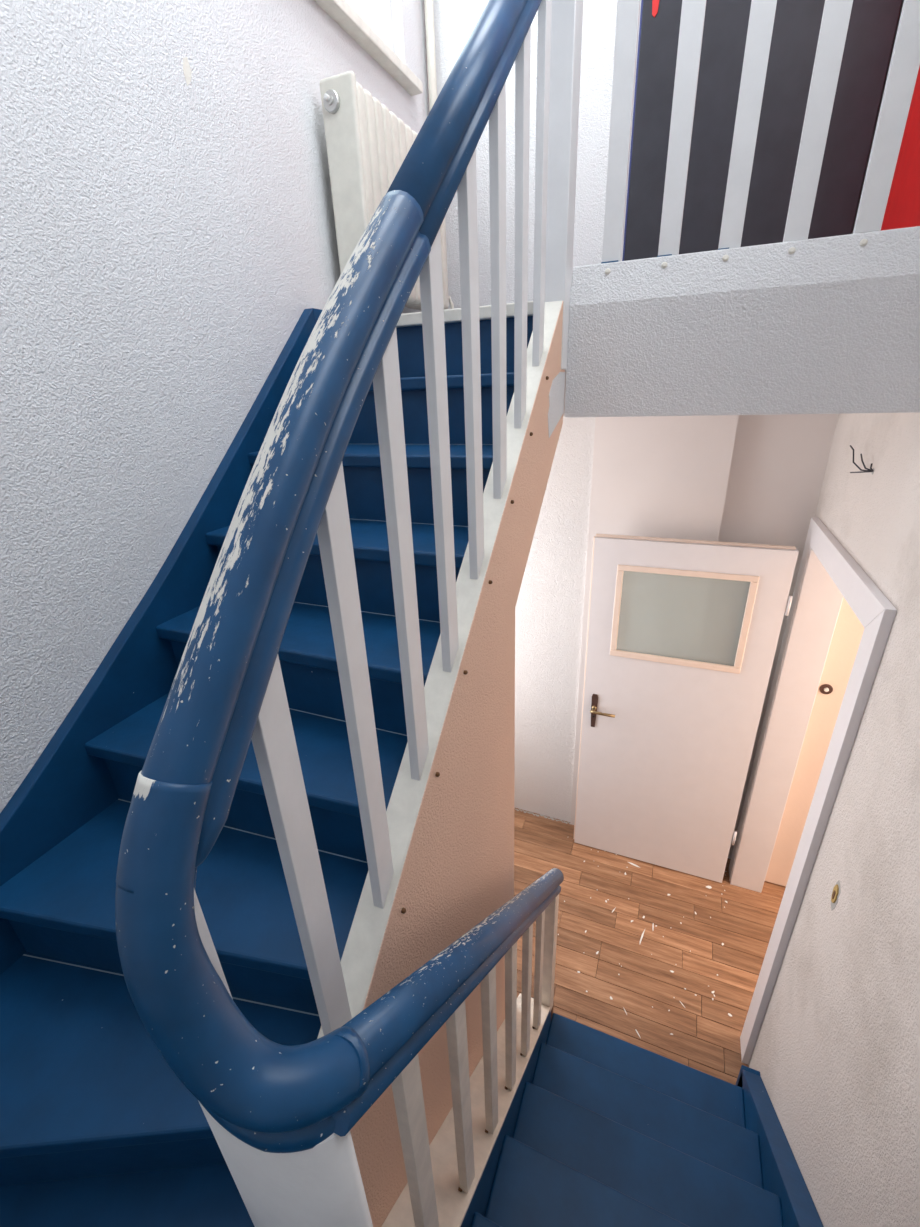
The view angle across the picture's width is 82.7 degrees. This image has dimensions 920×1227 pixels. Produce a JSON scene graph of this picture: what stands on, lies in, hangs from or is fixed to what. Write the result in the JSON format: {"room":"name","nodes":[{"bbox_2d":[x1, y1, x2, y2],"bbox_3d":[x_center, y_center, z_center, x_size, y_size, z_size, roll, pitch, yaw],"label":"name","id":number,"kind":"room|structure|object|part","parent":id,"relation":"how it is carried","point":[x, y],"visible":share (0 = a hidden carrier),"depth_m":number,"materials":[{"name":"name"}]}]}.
{"room":"stairwell","nodes":[
{"label":"stairwell","id":0,"kind":"room"},
{"bbox_2d":[0,0,428,812],"bbox_3d":[-0.898,-0.500,1.273,0.121,5.575,4.150,7,26,21],"label":"wall","id":1,"kind":"structure","parent":0,"point":[167,221],"depth_m":1.28,"materials":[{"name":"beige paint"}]},
{"bbox_2d":[314,0,422,95],"bbox_3d":[-0.491,-2.636,1.503,0.155,1.338,1.240,7,26,21],"label":"window","id":2,"kind":"structure","parent":1,"relation":"in","point":[379,45],"depth_m":2.00,"materials":[{"name":"beige paint"}]},
{"bbox_3d":[-0.334,-2.871,1.973,0.050,1.300,0.050,7,26,21],"label":"frame","id":3,"kind":"part","parent":2,"relation":"part of","materials":[{"name":"white paint"}]},
{"bbox_2d":[350,301,564,1226],"bbox_3d":[0.065,0.714,1.485,0.041,2.911,1.523,7,26,21],"label":"wall","id":4,"kind":"structure","parent":0,"point":[458,869],"depth_m":1.23,"materials":[{"name":"beige paint"}]},
{"bbox_2d":[433,0,616,308],"bbox_3d":[0.730,-2.397,2.076,2.058,2.880,0.100,7,26,21],"label":"wall","id":5,"kind":"structure","parent":0,"point":[455,21],"depth_m":2.32,"materials":[{"name":"white paint"}]},
{"bbox_2d":[622,0,903,260],"bbox_3d":[1.122,-2.235,1.892,0.945,2.040,0.037,7,26,21],"label":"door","id":6,"kind":"structure","parent":5,"relation":"in","point":[873,24],"depth_m":2.02,"materials":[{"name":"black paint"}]},
{"bbox_3d":[0.696,-2.292,2.062,0.022,2.040,0.030,7,26,21],"label":"frame","id":7,"kind":"part","parent":6,"relation":"part of","materials":[{"name":"white paint"}]},
{"bbox_3d":[1.535,-2.183,1.735,0.055,2.040,0.030,7,26,21],"label":"frame","id":8,"kind":"part","parent":6,"relation":"part of","materials":[{"name":"black paint"}]},
{"bbox_2d":[514,415,595,821],"bbox_3d":[0.297,0.107,3.289,0.985,2.745,0.328,7,26,21],"label":"wall","id":9,"kind":"structure","parent":0,"point":[549,609],"depth_m":3.00,"materials":[{"name":"white paint"}]},
{"bbox_2d":[563,370,565,414],"bbox_3d":[0.568,-0.987,2.131,1.858,0.269,1.021,7,26,21],"label":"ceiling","id":10,"kind":"structure","parent":0,"point":[565,370],"depth_m":1.74,"materials":[{"name":"white paint"}]},
{"bbox_2d":[514,807,785,1084],"bbox_3d":[1.063,2.242,1.659,3.890,0.100,3.955,7,26,21],"label":"floor","id":11,"kind":"structure","parent":0,"point":[705,1038],"depth_m":2.71,"materials":[{"name":"brown wood"}]},
{"bbox_2d":[0,301,823,1226],"bbox_3d":[-0.136,0.998,0.987,1.858,3.124,2.884,7,26,21],"label":"staircase","id":12,"kind":"structure","parent":11,"relation":"on","point":[595,1128],"depth_m":1.23,"materials":[{"name":"blue paint"}]},
{"bbox_2d":[115,0,582,1226],"bbox_3d":[0.079,0.098,1.159,0.210,3.792,1.647,7,26,21],"label":"stair railing","id":13,"kind":"object","parent":12,"relation":"on","point":[281,1118],"visible":1,"depth_m":0.66,"materials":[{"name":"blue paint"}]},
{"bbox_3d":[-0.179,-0.162,0.603,0.064,0.654,0.649,7,26,21],"label":"handrail","id":14,"kind":"part","parent":13,"relation":"part of","materials":[{"name":"blue paint"}]},
{"bbox_3d":[0.116,0.757,1.279,0.062,1.150,1.262,7,26,21],"label":"handrail","id":15,"kind":"part","parent":13,"relation":"part of","materials":[{"name":"blue paint"}]},
{"bbox_3d":[0.078,-1.079,0.957,0.062,0.840,0.957,7,26,21],"label":"handrail","id":16,"kind":"part","parent":13,"relation":"part of","materials":[{"name":"blue paint"}]},
{"bbox_3d":[0.346,1.339,2.069,0.056,0.770,0.067,7,26,21],"label":"newel post","id":17,"kind":"part","parent":13,"relation":"part of","materials":[{"name":"white wood"}]},
{"bbox_3d":[0.264,-1.345,1.337,0.068,1.311,0.090,7,26,21],"label":"newel post","id":18,"kind":"part","parent":13,"relation":"part of","materials":[{"name":"white paint"}]},
{"bbox_2d":[514,808,569,823],"bbox_3d":[0.562,1.374,3.545,0.473,0.001,0.030,7,26,21],"label":"crumbs","id":19,"kind":"object","parent":11,"relation":"on","point":[552,818],"visible":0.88,"depth_m":3.55,"materials":[{"name":"grey"}]},
{"bbox_2d":[558,849,731,1037],"bbox_3d":[0.947,1.681,2.814,0.929,0.001,1.081,7,26,21],"label":"paint flecks","id":20,"kind":"object","parent":11,"relation":"on","point":[709,887],"visible":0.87,"depth_m":2.75,"materials":[{"name":"white paint"}]},
{"bbox_2d":[570,415,738,824],"bbox_3d":[1.027,0.206,2.996,0.601,2.745,0.345,7,26,21],"label":"wall","id":21,"kind":"structure","parent":0,"point":[653,476],"depth_m":2.51,"materials":[{"name":"white paint"}]},
{"bbox_2d":[698,414,838,858],"bbox_3d":[1.498,0.254,2.842,0.392,2.745,0.285,7,26,21],"label":"wall","id":22,"kind":"structure","parent":0,"point":[779,462],"depth_m":2.36,"materials":[{"name":"white paint"}]},
{"bbox_2d":[765,597,863,885],"bbox_3d":[2.538,0.448,2.221,1.797,2.588,0.095,7,26,21],"label":"wall","id":23,"kind":"structure","parent":0,"point":[848,631],"depth_m":2.59,"materials":[{"name":"beige paint"}]},
{"bbox_2d":[819,684,832,693],"bbox_3d":[1.738,0.359,2.481,0.054,0.054,0.022,7,26,21],"label":"wall fitting","id":24,"kind":"object","parent":23,"relation":"attached to","point":[825,688],"visible":1,"depth_m":2.48,"materials":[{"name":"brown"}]},
{"bbox_2d":[749,412,919,1226],"bbox_3d":[0.938,-0.261,0.558,0.135,5.575,4.150,7,26,21],"label":"wall","id":25,"kind":"structure","parent":0,"point":[836,1054],"depth_m":1.37,"materials":[{"name":"white paint"}]},
{"bbox_2d":[573,534,798,882],"bbox_3d":[1.081,0.595,2.759,0.876,2.004,0.096,7,26,21],"label":"door","id":26,"kind":"structure","parent":25,"relation":"in","point":[667,743],"depth_m":2.74,"materials":[{"name":"paint"}]},
{"bbox_3d":[0.742,0.538,2.894,0.035,0.214,0.006,7,26,21],"label":"handle plate","id":27,"kind":"part","parent":26,"relation":"part of","materials":[{"name":"brown metal"}]},
{"bbox_3d":[0.772,0.544,2.830,0.132,0.020,0.021,7,26,21],"label":"lever","id":28,"kind":"part","parent":26,"relation":"part of","materials":[{"name":"gold metal"}]},
{"bbox_2d":[565,226,919,417],"bbox_3d":[0.777,-0.775,1.455,0.934,0.412,0.115,7,26,21],"label":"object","id":29,"kind":"structure","parent":25,"relation":"attached to","point":[831,325],"depth_m":1.40,"materials":[{"name":"white paint"}]},
{"bbox_2d":[601,0,919,274],"bbox_3d":[0.748,-1.378,1.181,0.934,0.982,0.061,7,26,21],"label":"landing railing","id":30,"kind":"object","parent":29,"relation":"on","point":[905,59],"visible":0.88,"depth_m":1.27,"materials":[{"name":"white paint"}]},
{"bbox_2d":[729,517,896,1064],"bbox_3d":[1.439,0.763,2.223,0.162,2.118,1.046,7,26,21],"label":"door frame","id":31,"kind":"structure","parent":25,"relation":"attached to","point":[827,574],"depth_m":2.25,"materials":[{"name":"paint"}]},
{"bbox_2d":[831,881,840,909],"bbox_3d":[1.104,0.830,1.539,0.008,0.106,0.052,7,26,21],"label":"wall hole","id":32,"kind":"object","parent":25,"relation":"attached to","point":[836,892],"depth_m":1.53,"materials":[{"name":"grey paint"}]},
{"bbox_2d":[850,445,873,474],"bbox_3d":[1.333,-0.506,1.741,0.040,0.084,0.186,-1,24,4],"label":"loose wires","id":33,"kind":"object","parent":25,"relation":"attached to","point":[852,448],"visible":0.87,"depth_m":1.71,"materials":[{"name":"grey paint"}]},
{"bbox_2d":[880,66,919,230],"bbox_3d":[1.378,-1.983,1.335,0.024,1.990,0.903,7,26,21],"label":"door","id":34,"kind":"structure","parent":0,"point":[902,210],"depth_m":1.66,"materials":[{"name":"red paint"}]},
{"bbox_3d":[0.553,-1.130,2.046,1.858,0.060,1.065,7,26,21],"label":"floor","id":35,"kind":"structure","parent":0,"visible":0},
{"bbox_2d":[320,71,453,310],"bbox_3d":[-0.274,-1.544,2.145,0.197,0.722,0.821,7,26,21],"label":"radiator","id":36,"kind":"object","parent":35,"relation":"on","point":[367,145],"visible":0.46,"depth_m":1.79,"materials":[{"name":"metal"}]},
{"bbox_3d":[-0.384,-1.454,1.801,0.132,0.602,0.026,7,26,21],"label":"plate","id":37,"kind":"part","parent":36,"relation":"part of","materials":[{"name":"paint"}]},
{"bbox_2d":[424,0,436,111],"bbox_3d":[-0.134,-2.621,2.256,0.039,2.550,0.040,7,26,21],"label":"pipe","id":38,"kind":"object","parent":35,"relation":"on","point":[428,4],"visible":0.33,"depth_m":2.30,"materials":[{"name":"metal"}]}
]}

